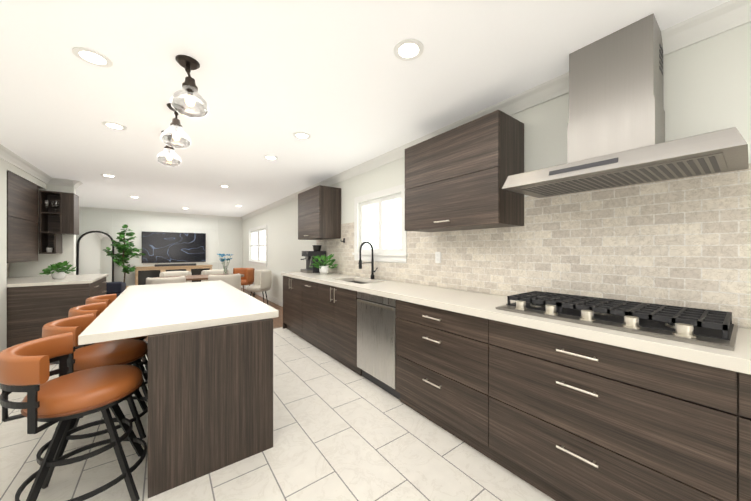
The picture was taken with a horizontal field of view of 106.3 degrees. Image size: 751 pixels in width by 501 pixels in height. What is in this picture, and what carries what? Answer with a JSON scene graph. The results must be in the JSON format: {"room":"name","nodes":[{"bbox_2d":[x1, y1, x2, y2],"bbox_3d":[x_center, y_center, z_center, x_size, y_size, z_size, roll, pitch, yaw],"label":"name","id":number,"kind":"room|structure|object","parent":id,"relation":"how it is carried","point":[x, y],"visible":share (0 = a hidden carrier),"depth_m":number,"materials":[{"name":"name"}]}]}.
{"room":"kitchen","nodes":[
{"label":"kitchen","id":0,"kind":"room"},
{"bbox_2d":[0,158,47,351],"bbox_3d":[-3.943,0.070,2.268,0.510,2.520,13.600,0,0,-37],"label":"wall","id":1,"kind":"structure","parent":0,"point":[30,268],"depth_m":3.45,"materials":[{"name":"white paint"}]},
{"bbox_2d":[7,215,37,262],"bbox_3d":[-5.017,-0.134,3.788,0.387,0.588,1.040,0,0,-37],"label":"upper cabinet","id":2,"kind":"object","parent":1,"relation":"attached to","point":[22,220],"depth_m":3.81,"materials":[{"name":"brown wood"}]},
{"bbox_2d":[7,171,37,222],"bbox_3d":[-5.017,-0.710,3.788,0.387,0.560,1.040,0,0,-37],"label":"upper cabinet","id":3,"kind":"object","parent":1,"relation":"attached to","point":[22,195],"depth_m":3.81,"materials":[{"name":"brown wood"}]},
{"bbox_2d":[43,200,59,212],"bbox_3d":[-5.154,-0.697,4.491,0.180,0.190,0.148,0,0,-37],"label":"glasses","id":4,"kind":"object","parent":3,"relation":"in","point":[49,204],"visible":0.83,"depth_m":4.48,"materials":[{"name":"clear glass"}]},
{"bbox_2d":[0,144,51,183],"bbox_3d":[-2.500,-1.139,0.819,0.085,0.100,9.550,0,0,-37],"label":"crown molding","id":5,"kind":"structure","parent":1,"relation":"attached to","point":[12,158],"depth_m":3.74,"materials":[{"name":"white"}]},
{"bbox_2d":[48,184,75,275],"bbox_3d":[-5.312,0.070,4.773,0.300,2.520,0.150,0,0,-37],"label":"wall","id":6,"kind":"structure","parent":0,"point":[68,254],"depth_m":4.75,"materials":[{"name":"white paint"}]},
{"bbox_2d":[47,178,73,186],"bbox_3d":[-5.245,-1.140,4.675,0.310,0.100,0.085,0,0,-37],"label":"crown molding","id":7,"kind":"structure","parent":6,"relation":"attached to","point":[60,181],"depth_m":4.69,"materials":[{"name":"white paint"}]},
{"bbox_2d":[73,180,82,188],"bbox_3d":[-5.158,-1.140,4.888,0.085,0.100,0.250,0,0,-37],"label":"crown molding","id":8,"kind":"structure","parent":6,"relation":"attached to","point":[76,184],"depth_m":4.83,"materials":[{"name":"white paint"}]},
{"bbox_2d":[79,210,241,285],"bbox_3d":[-6.537,0.069,8.896,4.280,2.520,0.120,0,0,-37],"label":"wall","id":9,"kind":"structure","parent":0,"point":[155,220],"depth_m":8.76,"materials":[{"name":"white paint"}]},
{"bbox_2d":[76,213,242,269],"bbox_3d":[-6.456,0.074,8.867,4.184,2.290,0.021,0,0,-37],"label":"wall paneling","id":10,"kind":"structure","parent":9,"relation":"attached to","point":[170,227],"depth_m":8.91,"materials":[{"name":"white paint"}]},
{"bbox_2d":[142,231,205,262],"bbox_3d":[-6.333,-0.096,8.915,1.650,0.950,0.043,0,0,-37],"label":"wall-mounted tv","id":11,"kind":"object","parent":10,"relation":"attached to","point":[166,247],"visible":0.93,"depth_m":8.87,"materials":[{"name":"grey plastic"}]},
{"bbox_2d":[79,206,241,219],"bbox_3d":[-6.435,-1.141,8.844,4.180,0.100,0.085,0,0,-37],"label":"crown molding","id":12,"kind":"structure","parent":9,"relation":"attached to","point":[151,213],"depth_m":8.60,"materials":[{"name":"white"}]},
{"bbox_2d":[50,288,282,364],"bbox_3d":[-4.661,1.360,6.490,4.400,0.060,6.220,0,0,-37],"label":"floor","id":13,"kind":"structure","parent":0,"point":[277,322],"depth_m":6.46,"materials":[{"name":"brown wood"}]},
{"bbox_2d":[7,277,106,347],"bbox_3d":[-4.813,0.892,4.147,1.142,0.873,1.410,0,0,-37],"label":"base cabinet","id":14,"kind":"object","parent":13,"relation":"on","point":[32,311],"visible":0.52,"depth_m":3.63,"materials":[{"name":"brown wood"}]},
{"bbox_2d":[7,274,108,286],"bbox_3d":[-4.817,0.434,4.143,1.132,0.039,1.440,0,0,-37],"label":"countertop","id":15,"kind":"structure","parent":14,"relation":"on","point":[43,280],"depth_m":3.90,"materials":[{"name":"white stone"}]},
{"bbox_2d":[39,261,76,278],"bbox_3d":[-4.629,0.281,4.101,0.392,0.266,0.333,0,0,-37],"label":"potted plant","id":16,"kind":"object","parent":15,"relation":"on","point":[60,273],"visible":1,"depth_m":4.08,"materials":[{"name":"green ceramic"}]},
{"bbox_2d":[76,231,113,281],"bbox_3d":[-7.721,0.394,7.774,0.745,1.887,0.214,0,0,-37],"label":"arched mirror","id":17,"kind":"object","parent":13,"relation":"on","point":[92,258],"visible":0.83,"depth_m":7.79,"materials":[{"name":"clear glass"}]},
{"bbox_2d":[106,282,125,296],"bbox_3d":[-6.260,1.009,6.156,1.140,0.639,0.900,0,0,-37],"label":"sofa","id":18,"kind":"object","parent":13,"relation":"on","point":[117,288],"visible":0.25,"depth_m":6.08,"materials":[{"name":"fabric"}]},
{"bbox_2d":[103,224,144,288],"bbox_3d":[-6.850,0.315,7.699,0.884,2.026,1.019,0,0,-37],"label":"ficus tree","id":19,"kind":"object","parent":13,"relation":"on","point":[126,250],"visible":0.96,"depth_m":7.65,"materials":[{"name":"green plant"}]},
{"bbox_2d":[135,266,166,284],"bbox_3d":[-6.671,0.919,8.371,0.696,0.818,0.440,0,0,-37],"label":"tv stand","id":20,"kind":"object","parent":13,"relation":"on","point":[142,274],"depth_m":8.14,"materials":[{"name":"brown wood"}]},
{"bbox_2d":[154,263,195,266],"bbox_3d":[-6.155,0.447,8.694,1.050,0.064,0.100,0,0,-37],"label":"soundbar","id":21,"kind":"object","parent":20,"relation":"on","point":[159,265],"visible":1,"depth_m":8.64,"materials":[{"name":"grey plastic"}]},
{"bbox_2d":[146,276,185,284],"bbox_3d":[-3.919,0.910,5.281,0.608,0.840,0.565,0,0,-37],"label":"dining chair","id":22,"kind":"object","parent":13,"relation":"on","point":[181,279],"visible":0.21,"depth_m":5.06,"materials":[{"name":"beige fabric"}]},
{"bbox_2d":[159,271,191,281],"bbox_3d":[-4.617,0.910,6.514,0.608,0.840,0.565,0,0,-37],"label":"dining chair","id":23,"kind":"object","parent":13,"relation":"on","point":[173,273],"visible":0.21,"depth_m":6.65,"materials":[{"name":"beige fabric"}]},
{"bbox_2d":[167,266,190,271],"bbox_3d":[-6.189,0.919,8.732,0.760,0.818,0.440,0,0,-37],"label":"base cabinet","id":24,"kind":"object","parent":13,"relation":"on","point":[169,268],"depth_m":8.61,"materials":[{"name":"brown wood"}]},
{"bbox_2d":[155,274,243,280],"bbox_3d":[-3.860,0.949,6.203,1.780,0.759,0.920,0,0,-37],"label":"dining table","id":25,"kind":"object","parent":13,"relation":"on","point":[195,277],"visible":0.23,"depth_m":6.17,"materials":[{"name":"brown wood"}]},
{"bbox_2d":[217,254,232,274],"bbox_3d":[-3.468,0.319,6.498,0.351,0.499,0.303,0,0,-37],"label":"vase","id":26,"kind":"object","parent":25,"relation":"on","point":[222,260],"visible":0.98,"depth_m":6.51,"materials":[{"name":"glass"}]},
{"bbox_2d":[191,265,210,281],"bbox_3d":[-5.707,0.919,9.093,0.696,0.818,0.440,0,0,-37],"label":"base cabinet","id":27,"kind":"object","parent":13,"relation":"on","point":[195,270],"depth_m":8.91,"materials":[{"name":"brown wood"}]},
{"bbox_2d":[201,270,228,281],"bbox_3d":[-3.976,0.909,6.993,0.608,0.840,0.565,0,0,-37],"label":"dining chair","id":28,"kind":"object","parent":13,"relation":"on","point":[205,272],"visible":0.19,"depth_m":7.11,"materials":[{"name":"beige fabric"}]},
{"bbox_2d":[208,273,240,289],"bbox_3d":[-3.134,0.910,5.869,0.608,0.840,0.565,0,0,-37],"label":"dining chair","id":29,"kind":"object","parent":13,"relation":"on","point":[233,280],"visible":0.33,"depth_m":5.68,"materials":[{"name":"beige fabric"}]},
{"bbox_2d":[233,268,254,294],"bbox_3d":[-3.949,0.930,8.330,0.705,0.800,0.736,0,0,-37],"label":"leather chair","id":30,"kind":"object","parent":13,"relation":"on","point":[247,278],"visible":0.69,"depth_m":8.29,"materials":[{"name":"brown leather"}]},
{"bbox_2d":[247,270,271,304],"bbox_3d":[-2.843,0.909,6.902,0.565,0.840,0.608,0,0,-37],"label":"dining chair","id":31,"kind":"object","parent":13,"relation":"on","point":[262,280],"visible":0.96,"depth_m":6.76,"materials":[{"name":"beige fabric"}]},
{"bbox_2d":[0,327,554,500],"bbox_3d":[-0.525,1.360,0.955,4.410,0.060,7.600,0,0,-37],"label":"floor","id":32,"kind":"structure","parent":0,"point":[341,432],"depth_m":1.81,"materials":[{"name":"tile"}]},
{"bbox_2d":[0,332,146,500],"bbox_3d":[-1.589,0.908,1.520,0.553,0.853,0.523,0,0,-37],"label":"bar stool","id":33,"kind":"object","parent":32,"relation":"on","point":[63,399],"visible":1,"depth_m":1.42,"materials":[{"name":"brown leather"}]},
{"bbox_2d":[42,313,147,457],"bbox_3d":[-1.960,0.908,2.016,0.553,0.853,0.523,0,0,-37],"label":"bar stool","id":34,"kind":"object","parent":32,"relation":"on","point":[118,352],"visible":0.6,"depth_m":1.95,"materials":[{"name":"brown leather"}]},
{"bbox_2d":[68,302,147,417],"bbox_3d":[-2.329,0.908,2.510,0.553,0.853,0.523,0,0,-37],"label":"bar stool","id":35,"kind":"object","parent":32,"relation":"on","point":[97,309],"visible":0.25,"depth_m":2.49,"materials":[{"name":"brown leather"}]},
{"bbox_2d":[85,294,147,369],"bbox_3d":[-2.704,0.908,3.009,0.553,0.853,0.523,0,0,-37],"label":"bar stool","id":36,"kind":"object","parent":32,"relation":"on","point":[108,299],"visible":0.17,"depth_m":2.98,"materials":[{"name":"brown leather"}]},
{"bbox_2d":[148,318,272,497],"bbox_3d":[-1.687,0.897,2.683,0.660,0.865,2.440,0,0,-37],"label":"kitchen island","id":37,"kind":"object","parent":32,"relation":"on","point":[210,399],"visible":0.71,"depth_m":1.67,"materials":[{"name":"brown wood"}]},
{"bbox_2d":[78,280,278,344],"bbox_3d":[-1.792,0.439,2.639,0.970,0.047,2.445,0,0,-37],"label":"island countertop","id":38,"kind":"structure","parent":37,"relation":"on","point":[132,311],"depth_m":1.95,"materials":[{"name":"white stone"}]},
{"bbox_2d":[283,276,301,335],"bbox_3d":[-1.071,0.875,4.637,0.627,0.908,0.850,0,0,-37],"label":"base cabinet","id":39,"kind":"object","parent":32,"relation":"on","point":[290,285],"depth_m":4.46,"materials":[{"name":"brown wood"}]},
{"bbox_2d":[299,280,358,351],"bbox_3d":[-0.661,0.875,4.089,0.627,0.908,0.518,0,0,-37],"label":"base cabinet","id":40,"kind":"object","parent":32,"relation":"on","point":[327,313],"depth_m":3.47,"materials":[{"name":"brown wood"}]},
{"bbox_2d":[357,291,399,399],"bbox_3d":[0.234,0.875,2.884,0.636,0.907,0.612,0,0,-37],"label":"dishwasher","id":41,"kind":"object","parent":32,"relation":"on","point":[376,339],"visible":0.52,"depth_m":2.66,"materials":[{"name":"grey metal"}]},
{"bbox_2d":[396,300,482,453],"bbox_3d":[0.687,0.876,2.287,0.627,0.908,0.880,0,0,-37],"label":"base cabinet","id":42,"kind":"object","parent":32,"relation":"on","point":[439,352],"depth_m":2.04,"materials":[{"name":"brown wood"}]},
{"bbox_2d":[483,318,746,500],"bbox_3d":[1.236,0.876,1.554,0.627,0.908,0.950,0,0,-37],"label":"base cabinet","id":43,"kind":"object","parent":32,"relation":"on","point":[557,417],"depth_m":1.27,"materials":[{"name":"brown wood"}]},
{"bbox_2d":[747,374,750,500],"bbox_3d":[1.918,0.876,0.660,0.606,0.908,1.300,0,0,-37],"label":"base cabinet","id":44,"kind":"object","parent":32,"relation":"on","point":[748,376],"depth_m":0.97,"materials":[{"name":"brown wood"}]},
{"bbox_2d":[281,271,750,374],"bbox_3d":[0.465,0.498,2.554,0.641,0.255,6.075,0,0,-37],"label":"countertop","id":45,"kind":"structure","parent":44,"relation":"on","point":[485,305],"depth_m":1.56,"materials":[{"name":"white stone"}]},
{"bbox_2d":[301,245,325,272],"bbox_3d":[-1.075,0.139,4.768,0.402,0.460,0.315,0,0,-37],"label":"coffee machine","id":46,"kind":"object","parent":45,"relation":"on","point":[309,255],"visible":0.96,"depth_m":4.71,"materials":[{"name":"grey plastic"}]},
{"bbox_2d":[310,254,337,273],"bbox_3d":[-0.814,0.211,4.389,0.470,0.316,0.442,0,0,-37],"label":"potted plant","id":47,"kind":"object","parent":45,"relation":"on","point":[323,269],"visible":1,"depth_m":4.34,"materials":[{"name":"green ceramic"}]},
{"bbox_2d":[358,241,377,278],"bbox_3d":[-0.087,0.125,3.564,0.243,0.489,0.150,0,0,-37],"label":"faucet","id":48,"kind":"object","parent":45,"relation":"on","point":[360,263],"visible":1,"depth_m":3.62,"materials":[{"name":"black metal"}]},
{"bbox_2d":[496,291,737,350],"bbox_3d":[1.241,0.333,1.558,0.510,0.074,0.930,0,0,-37],"label":"cooktop","id":49,"kind":"object","parent":45,"relation":"in","point":[710,328],"visible":1,"depth_m":1.38,"materials":[{"name":"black metal"}]},
{"bbox_2d":[0,0,729,216],"bbox_3d":[-2.384,-1.240,3.447,4.400,0.100,13.820,0,0,-37],"label":"ceiling","id":50,"kind":"structure","parent":0,"point":[341,84],"depth_m":1.96,"materials":[{"name":"white paint"}]},
{"bbox_2d":[72,47,112,67],"bbox_3d":[-1.738,-1.186,1.733,0.180,0.006,0.180,0,0,-37],"label":"recessed light","id":51,"kind":"object","parent":50,"relation":"in","point":[92,57],"visible":1,"depth_m":1.73,"materials":[{"name":"white plastic"}]},
{"bbox_2d":[101,174,115,177],"bbox_3d":[-4.243,-1.187,4.479,0.180,0.006,0.180,0,0,-37],"label":"recessed light","id":52,"kind":"object","parent":50,"relation":"in","point":[107,175],"visible":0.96,"depth_m":4.45,"materials":[{"name":"white"}]},
{"bbox_2d":[101,121,126,129],"bbox_3d":[-2.487,-1.186,2.684,0.180,0.006,0.180,0,0,-37],"label":"recessed light","id":53,"kind":"object","parent":50,"relation":"in","point":[113,125],"visible":0.98,"depth_m":2.67,"materials":[{"name":"white plastic"}]},
{"bbox_2d":[157,130,181,166],"bbox_3d":[-2.091,-1.025,2.855,0.206,0.330,0.206,0,0,-37],"label":"pendant light","id":54,"kind":"object","parent":50,"relation":"hanging from","point":[168,156],"visible":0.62,"depth_m":2.83,"materials":[{"name":"clear glass"}]},
{"bbox_2d":[161,103,190,148],"bbox_3d":[-1.651,-1.024,2.335,0.206,0.330,0.206,0,0,-37],"label":"pendant light","id":55,"kind":"object","parent":50,"relation":"hanging from","point":[175,125],"visible":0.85,"depth_m":2.32,"materials":[{"name":"clear glass"}]},
{"bbox_2d":[170,55,208,117],"bbox_3d":[-1.172,-1.024,1.782,0.206,0.330,0.206,0,0,-37],"label":"pendant light","id":56,"kind":"object","parent":50,"relation":"hanging from","point":[188,64],"visible":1,"depth_m":1.76,"materials":[{"name":"clear glass"}]},
{"bbox_2d":[263,155,277,159],"bbox_3d":[-1.340,-1.186,3.604,0.180,0.006,0.180,0,0,-37],"label":"recessed light","id":57,"kind":"object","parent":50,"relation":"in","point":[269,157],"visible":0.96,"depth_m":3.59,"materials":[{"name":"white plastic"}]},
{"bbox_2d":[293,132,310,139],"bbox_3d":[-0.761,-1.186,2.914,0.180,0.006,0.180,0,0,-37],"label":"recessed light","id":58,"kind":"object","parent":50,"relation":"in","point":[301,135],"visible":1,"depth_m":2.90,"materials":[{"name":"white plastic"}]},
{"bbox_2d":[393,38,423,60],"bbox_3d":[0.196,-1.186,1.669,0.180,0.006,0.180,0,0,-37],"label":"recessed light","id":59,"kind":"object","parent":50,"relation":"in","point":[410,49],"visible":1,"depth_m":1.66,"materials":[{"name":"white plastic"}]},
{"bbox_2d":[242,22,750,328],"bbox_3d":[-0.671,0.070,4.730,0.120,2.520,13.820,0,0,-37],"label":"wall","id":60,"kind":"structure","parent":0,"point":[706,85],"depth_m":1.58,"materials":[{"name":"white paint"}]},
{"bbox_2d":[248,224,266,266],"bbox_3d":[-3.549,-0.136,8.496,0.115,1.150,2.060,0,0,-37],"label":"living room window","id":61,"kind":"structure","parent":60,"relation":"in","point":[260,262],"depth_m":8.50,"materials":[{"name":"white wood"}]},
{"bbox_2d":[242,285,282,306],"bbox_3d":[-2.947,1.275,7.654,0.019,0.110,6.170,0,0,-37],"label":"baseboard","id":62,"kind":"structure","parent":60,"relation":"attached to","point":[275,301],"depth_m":7.42,"materials":[{"name":"white"}]},
{"bbox_2d":[298,185,340,239],"bbox_3d":[-0.961,-0.585,4.657,0.405,0.790,0.850,0,0,-37],"label":"upper cabinet","id":63,"kind":"object","parent":60,"relation":"attached to","point":[319,212],"visible":1,"depth_m":4.38,"materials":[{"name":"brown wood"}]},
{"bbox_2d":[352,184,407,262],"bbox_3d":[0.046,-0.315,3.693,0.115,0.910,1.140,0,0,-37],"label":"window","id":64,"kind":"structure","parent":60,"relation":"in","point":[381,253],"depth_m":3.68,"materials":[{"name":"white wood"}]},
{"bbox_2d":[405,110,523,231],"bbox_3d":[0.701,-0.585,2.437,0.405,0.790,0.955,0,0,-37],"label":"upper cabinet","id":65,"kind":"object","parent":60,"relation":"attached to","point":[455,178],"visible":1,"depth_m":2.17,"materials":[{"name":"brown wood"}]},
{"bbox_2d":[241,0,750,219],"bbox_3d":[-0.747,-1.140,4.660,0.085,0.100,13.600,0,0,-37],"label":"crown molding","id":66,"kind":"structure","parent":60,"relation":"attached to","point":[720,19],"depth_m":1.99,"materials":[{"name":"white"}]},
{"bbox_2d":[316,163,750,327],"bbox_3d":[0.735,-0.023,2.741,0.010,0.784,6.050,0,0,-37],"label":"tile backsplash","id":67,"kind":"structure","parent":60,"relation":"attached to","point":[684,242],"depth_m":1.75,"materials":[{"name":"tile"}]},
{"bbox_2d":[435,252,440,262],"bbox_3d":[0.634,0.070,2.859,0.008,0.114,0.070,0,0,-37],"label":"outlet","id":68,"kind":"object","parent":67,"relation":"attached to","point":[437,257],"depth_m":2.86,"materials":[{"name":"white plastic"}]},
{"bbox_2d":[502,13,748,197],"bbox_3d":[1.287,-0.786,1.561,0.517,0.804,0.940,0,0,-37],"label":"range hood","id":69,"kind":"object","parent":60,"relation":"attached to","point":[616,131],"visible":1,"depth_m":1.49,"materials":[{"name":"silver metal"}]},
{"label":"outside","id":70,"kind":"structure","parent":0,"visible":0},
{"bbox_2d":[261,230,265,259],"bbox_3d":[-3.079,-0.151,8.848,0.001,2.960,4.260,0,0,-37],"label":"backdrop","id":71,"kind":"structure","parent":70,"point":[263,248],"depth_m":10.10,"materials":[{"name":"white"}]},
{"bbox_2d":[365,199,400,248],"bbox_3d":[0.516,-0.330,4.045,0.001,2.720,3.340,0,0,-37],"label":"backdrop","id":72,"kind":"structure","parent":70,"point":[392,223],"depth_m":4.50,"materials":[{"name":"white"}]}
]}

